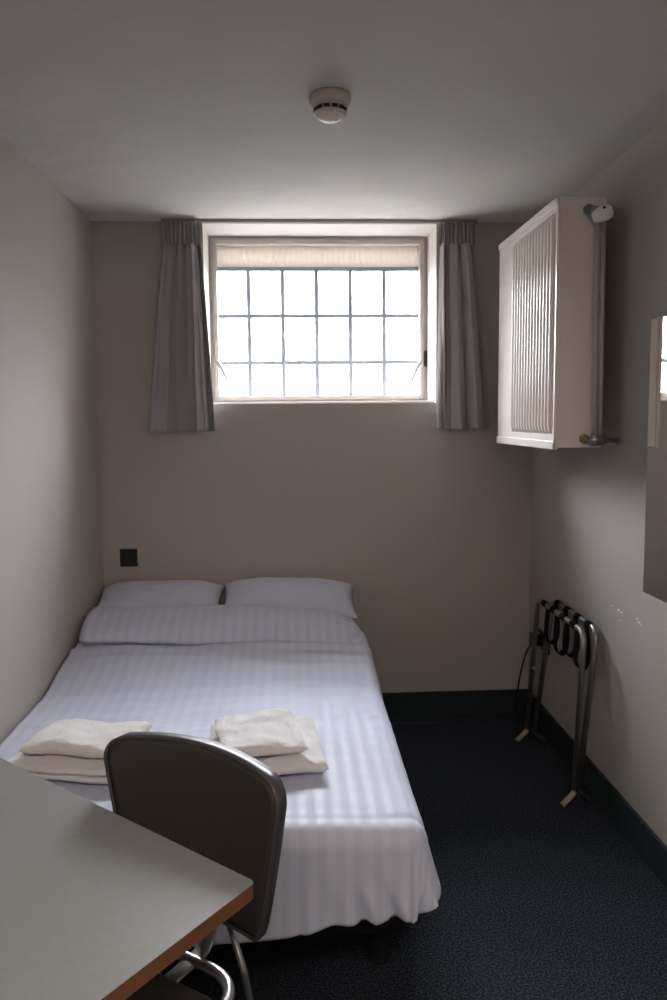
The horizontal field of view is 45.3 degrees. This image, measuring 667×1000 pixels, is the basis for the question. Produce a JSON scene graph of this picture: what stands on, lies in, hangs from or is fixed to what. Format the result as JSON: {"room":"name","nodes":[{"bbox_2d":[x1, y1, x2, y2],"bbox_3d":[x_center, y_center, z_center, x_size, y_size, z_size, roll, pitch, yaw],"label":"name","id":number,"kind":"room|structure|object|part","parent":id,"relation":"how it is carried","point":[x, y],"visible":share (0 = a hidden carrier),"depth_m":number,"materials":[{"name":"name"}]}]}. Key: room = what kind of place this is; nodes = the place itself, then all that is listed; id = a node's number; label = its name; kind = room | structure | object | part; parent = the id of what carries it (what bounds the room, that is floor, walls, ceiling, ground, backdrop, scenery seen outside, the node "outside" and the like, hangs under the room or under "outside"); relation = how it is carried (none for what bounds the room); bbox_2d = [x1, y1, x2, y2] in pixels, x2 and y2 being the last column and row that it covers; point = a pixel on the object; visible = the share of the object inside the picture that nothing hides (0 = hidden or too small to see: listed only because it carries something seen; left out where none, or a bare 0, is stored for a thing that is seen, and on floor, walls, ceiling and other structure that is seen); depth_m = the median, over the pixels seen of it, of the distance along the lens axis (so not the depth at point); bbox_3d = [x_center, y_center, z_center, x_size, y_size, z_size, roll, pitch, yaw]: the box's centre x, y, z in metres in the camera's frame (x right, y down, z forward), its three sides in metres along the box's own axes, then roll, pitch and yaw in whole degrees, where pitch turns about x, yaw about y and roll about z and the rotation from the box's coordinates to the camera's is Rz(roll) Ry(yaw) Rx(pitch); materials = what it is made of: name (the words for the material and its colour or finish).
{"room":"hotel room","nodes":[
{"label":"hotel room","id":0,"kind":"room"},
{"bbox_2d":[0,133,103,744],"bbox_3d":[-1.123,0.001,2.915,0.120,2.400,1.800,-1,6,-3],"label":"wall","id":1,"kind":"structure","parent":0,"point":[52,567],"depth_m":2.93,"materials":[{"name":"beige paint"}]},
{"bbox_2d":[90,221,531,692],"bbox_3d":[-0.087,-0.138,4.175,2.326,2.600,0.620,-1,6,-3],"label":"wall","id":2,"kind":"structure","parent":0,"point":[429,526],"depth_m":3.88,"materials":[{"name":"beige paint"}]},
{"bbox_2d":[120,549,137,566],"bbox_3d":[-0.986,0.278,3.851,0.083,0.085,0.012,-1,6,-3],"label":"wall socket","id":3,"kind":"object","parent":2,"relation":"attached to","point":[128,557],"visible":1,"depth_m":3.85,"materials":[{"name":"black plastic"}]},
{"bbox_2d":[208,236,433,404],"bbox_3d":[-0.067,-0.894,3.962,1.096,0.837,0.290,-1,6,-3],"label":"window","id":4,"kind":"structure","parent":2,"relation":"in","point":[226,253],"depth_m":4.07,"materials":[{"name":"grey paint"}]},
{"bbox_3d":[-0.558,-0.645,4.018,0.068,0.114,0.037,-1,6,-3],"label":"lever handle","id":5,"kind":"part","parent":4,"relation":"part of","materials":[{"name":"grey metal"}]},
{"bbox_3d":[-0.077,-1.253,4.065,1.092,0.143,0.006,-1,6,-3],"label":"ribbed panel","id":6,"kind":"part","parent":4,"relation":"part of","materials":[{"name":"white fabric"}]},
{"bbox_3d":[0.423,-0.659,4.070,0.068,0.114,0.037,-1,6,-3],"label":"lever handle","id":7,"kind":"part","parent":4,"relation":"part of","materials":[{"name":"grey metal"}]},
{"bbox_2d":[382,689,527,716],"bbox_3d":[-0.059,1.027,3.976,2.086,0.122,0.014,-1,6,-3],"label":"baseboard","id":8,"kind":"structure","parent":2,"relation":"attached to","point":[467,702],"depth_m":4.00,"materials":[{"name":"grey"}]},
{"bbox_2d":[0,0,666,222],"bbox_3d":[-0.326,-1.098,1.300,3.076,0.100,4.870,-1,6,-3],"label":"ceiling","id":9,"kind":"structure","parent":0,"point":[483,111],"depth_m":2.31,"materials":[{"name":"white paint"}]},
{"bbox_2d":[161,219,476,223],"bbox_3d":[-0.059,-1.286,3.696,1.457,0.020,0.022,-1,6,-3],"label":"rail","id":10,"kind":"object","parent":9,"relation":"attached to","point":[163,220],"visible":1,"depth_m":3.69,"materials":[{"name":"grey metal"}]},
{"bbox_2d":[149,221,214,431],"bbox_3d":[-0.710,-0.794,3.692,0.300,0.955,0.089,-1,6,-3],"label":"curtain","id":11,"kind":"object","parent":10,"relation":"hanging from","point":[181,400],"visible":1,"depth_m":3.69,"materials":[{"name":"grey fabric"}]},
{"bbox_2d":[437,222,489,428],"bbox_3d":[0.614,-0.814,3.764,0.262,0.955,0.095,-1,6,-3],"label":"curtain","id":12,"kind":"object","parent":10,"relation":"hanging from","point":[462,396],"visible":1,"depth_m":3.75,"materials":[{"name":"grey fabric"}]},
{"bbox_2d":[309,87,350,123],"bbox_3d":[-0.010,-1.114,2.279,0.120,0.073,0.120,-1,6,-3],"label":"smoke detector","id":13,"kind":"object","parent":9,"relation":"attached to","point":[329,105],"visible":1,"depth_m":2.24,"materials":[{"name":"beige plastic"}]},
{"bbox_2d":[161,713,666,999],"bbox_3d":[-0.305,1.384,1.605,3.076,0.100,4.970,-1,6,-3],"label":"floor","id":14,"kind":"structure","parent":0,"point":[541,898],"depth_m":2.43,"materials":[{"name":"blue carpet"}]},
{"bbox_2d":[0,758,252,999],"bbox_3d":[-0.611,0.990,1.341,0.865,0.738,0.598,4,7,38],"label":"desk","id":15,"kind":"object","parent":14,"relation":"on","point":[95,903],"visible":1,"depth_m":1.26,"materials":[{"name":"grey laminate"}]},
{"bbox_2d":[104,732,286,999],"bbox_3d":[-0.369,0.921,1.418,0.436,0.862,0.496,3,7,31],"label":"chair","id":16,"kind":"object","parent":14,"relation":"on","point":[214,800],"visible":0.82,"depth_m":1.53,"materials":[{"name":"grey plastic"}]},
{"bbox_3d":[-0.414,0.899,1.343,0.389,0.040,0.325,3,7,31],"label":"seat","id":17,"kind":"part","parent":16,"relation":"part of","materials":[{"name":"grey plastic"}]},
{"bbox_3d":[-0.265,0.640,1.564,0.423,0.323,0.065,3,7,31],"label":"backrest","id":18,"kind":"part","parent":16,"relation":"part of","materials":[{"name":"grey plastic"}]},
{"bbox_3d":[-0.374,0.925,1.410,0.322,0.033,0.397,3,7,31],"label":"seat rail","id":19,"kind":"part","parent":16,"relation":"part of","materials":[{"name":"silver metal"}]},
{"bbox_3d":[-0.156,1.070,1.555,0.122,0.534,0.040,1,6,14],"label":"leg","id":20,"kind":"part","parent":16,"relation":"part of","materials":[{"name":"silver metal"}]},
{"bbox_2d":[249,916,402,964],"bbox_3d":[-0.442,1.055,3.009,1.160,0.270,1.840,-1,6,-3],"label":"frame","id":21,"kind":"object","parent":14,"relation":"on","point":[378,935],"visible":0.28,"depth_m":2.12,"materials":[{"name":"black"}]},
{"bbox_3d":[-0.208,1.206,2.231,0.060,0.125,0.059,-1,6,-3],"label":"leg","id":22,"kind":"part","parent":21,"relation":"part of","materials":[{"name":"black"}]},
{"bbox_3d":[0.124,1.206,2.199,0.064,0.125,0.063,-1,6,-3],"label":"leg","id":23,"kind":"part","parent":21,"relation":"part of","materials":[{"name":"black"}]},
{"bbox_3d":[-0.452,0.831,2.955,1.130,0.183,1.890,-1,6,-3],"label":"mattress","id":24,"kind":"object","parent":21,"relation":"on","visible":0},
{"bbox_2d":[98,580,224,606],"bbox_3d":[-0.810,0.479,3.717,0.588,0.187,0.308,-1,6,-3],"label":"pillow","id":25,"kind":"object","parent":24,"relation":"on","point":[158,592],"visible":0.59,"depth_m":3.66,"materials":[{"name":"grey fabric"}]},
{"bbox_2d":[0,605,440,946],"bbox_3d":[-0.405,0.762,2.727,1.258,0.453,1.748,-1,6,-3],"label":"duvet","id":26,"kind":"object","parent":24,"relation":"on","point":[355,848],"visible":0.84,"depth_m":2.67,"materials":[{"name":"white fabric"}]},
{"bbox_2d":[7,752,107,783],"bbox_3d":[-0.674,0.720,2.268,0.443,0.047,0.295,0,6,10],"label":"bath towel","id":27,"kind":"object","parent":26,"relation":"on","point":[45,766],"visible":0.25,"depth_m":2.15,"materials":[{"name":"white fabric"}]},
{"bbox_2d":[19,719,151,757],"bbox_3d":[-0.700,0.670,2.274,0.311,0.047,0.221,0,6,8],"label":"hand towel","id":28,"kind":"object","parent":27,"relation":"on","point":[72,737],"visible":0.75,"depth_m":2.23,"materials":[{"name":"white fabric"}]},
{"bbox_2d":[210,717,328,774],"bbox_3d":[-0.197,0.708,2.322,0.324,0.050,0.361,-1,6,-8],"label":"bath towel","id":29,"kind":"object","parent":26,"relation":"on","point":[312,760],"visible":0.35,"depth_m":2.19,"materials":[{"name":"white fabric"}]},
{"bbox_2d":[215,708,307,756],"bbox_3d":[-0.215,0.664,2.296,0.242,0.045,0.276,-2,6,-14],"label":"hand towel","id":30,"kind":"object","parent":29,"relation":"on","point":[273,731],"visible":0.91,"depth_m":2.26,"materials":[{"name":"white fabric"}]},
{"bbox_2d":[224,577,358,619],"bbox_3d":[-0.207,0.472,3.749,0.636,0.205,0.308,-1,6,-3],"label":"pillow","id":31,"kind":"object","parent":24,"relation":"on","point":[335,596],"visible":0.68,"depth_m":3.66,"materials":[{"name":"grey fabric"}]},
{"bbox_2d":[391,632,540,723],"bbox_3d":[0.564,0.859,3.854,0.824,0.466,0.187,-1,6,-3],"label":"power cable","id":32,"kind":"object","parent":14,"relation":"on","point":[530,633],"visible":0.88,"depth_m":3.90,"materials":[{"name":"black plastic"}]},
{"bbox_2d":[515,599,598,806],"bbox_3d":[0.922,0.795,3.329,0.154,0.690,0.650,-1,6,-3],"label":"luggage rack","id":33,"kind":"object","parent":14,"relation":"on","point":[581,637],"visible":1,"depth_m":3.10,"materials":[{"name":"silver metal"}]},
{"bbox_3d":[0.913,0.768,3.332,0.047,0.632,0.637,-1,6,-3],"label":"frame","id":34,"kind":"part","parent":33,"relation":"part of","materials":[{"name":"silver metal"}]},
{"bbox_2d":[528,119,666,845],"bbox_3d":[1.158,0.118,1.565,0.121,2.400,4.750,-1,6,-3],"label":"wall","id":35,"kind":"structure","parent":0,"point":[588,505],"depth_m":2.87,"materials":[{"name":"beige paint"}]},
{"bbox_2d":[538,629,549,654],"bbox_3d":[0.984,0.664,3.750,0.015,0.086,0.150,-1,6,-3],"label":"wall socket","id":36,"kind":"object","parent":35,"relation":"attached to","point":[540,631],"visible":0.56,"depth_m":3.75,"materials":[{"name":"black plastic"}]},
{"bbox_2d":[496,196,620,449],"bbox_3d":[0.876,-0.649,3.150,0.254,0.872,0.870,-1,6,-3],"label":"radiator","id":37,"kind":"object","parent":35,"relation":"attached to","point":[552,278],"visible":1,"depth_m":2.83,"materials":[{"name":"white metal"}]},
{"bbox_3d":[0.764,-0.652,3.183,0.011,0.872,0.793,-1,6,-3],"label":"panel","id":38,"kind":"part","parent":37,"relation":"part of","materials":[{"name":"white metal"}]},
{"bbox_3d":[0.848,-0.654,3.187,0.160,0.862,0.785,-1,6,-3],"label":"casing","id":39,"kind":"part","parent":37,"relation":"part of","materials":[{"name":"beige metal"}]},
{"bbox_2d":[526,690,666,887],"bbox_3d":[1.103,1.252,1.671,0.014,0.122,4.736,-1,6,-3],"label":"baseboard","id":40,"kind":"structure","parent":35,"relation":"attached to","point":[649,846],"depth_m":2.94,"materials":[{"name":"grey"}]},
{"bbox_2d":[643,316,666,602],"bbox_3d":[1.034,-0.101,2.204,0.056,0.856,0.642,-1,6,-3],"label":"wall mirror","id":41,"kind":"object","parent":35,"relation":"attached to","point":[655,544],"visible":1,"depth_m":2.45,"materials":[{"name":"clear glass"}]}
]}

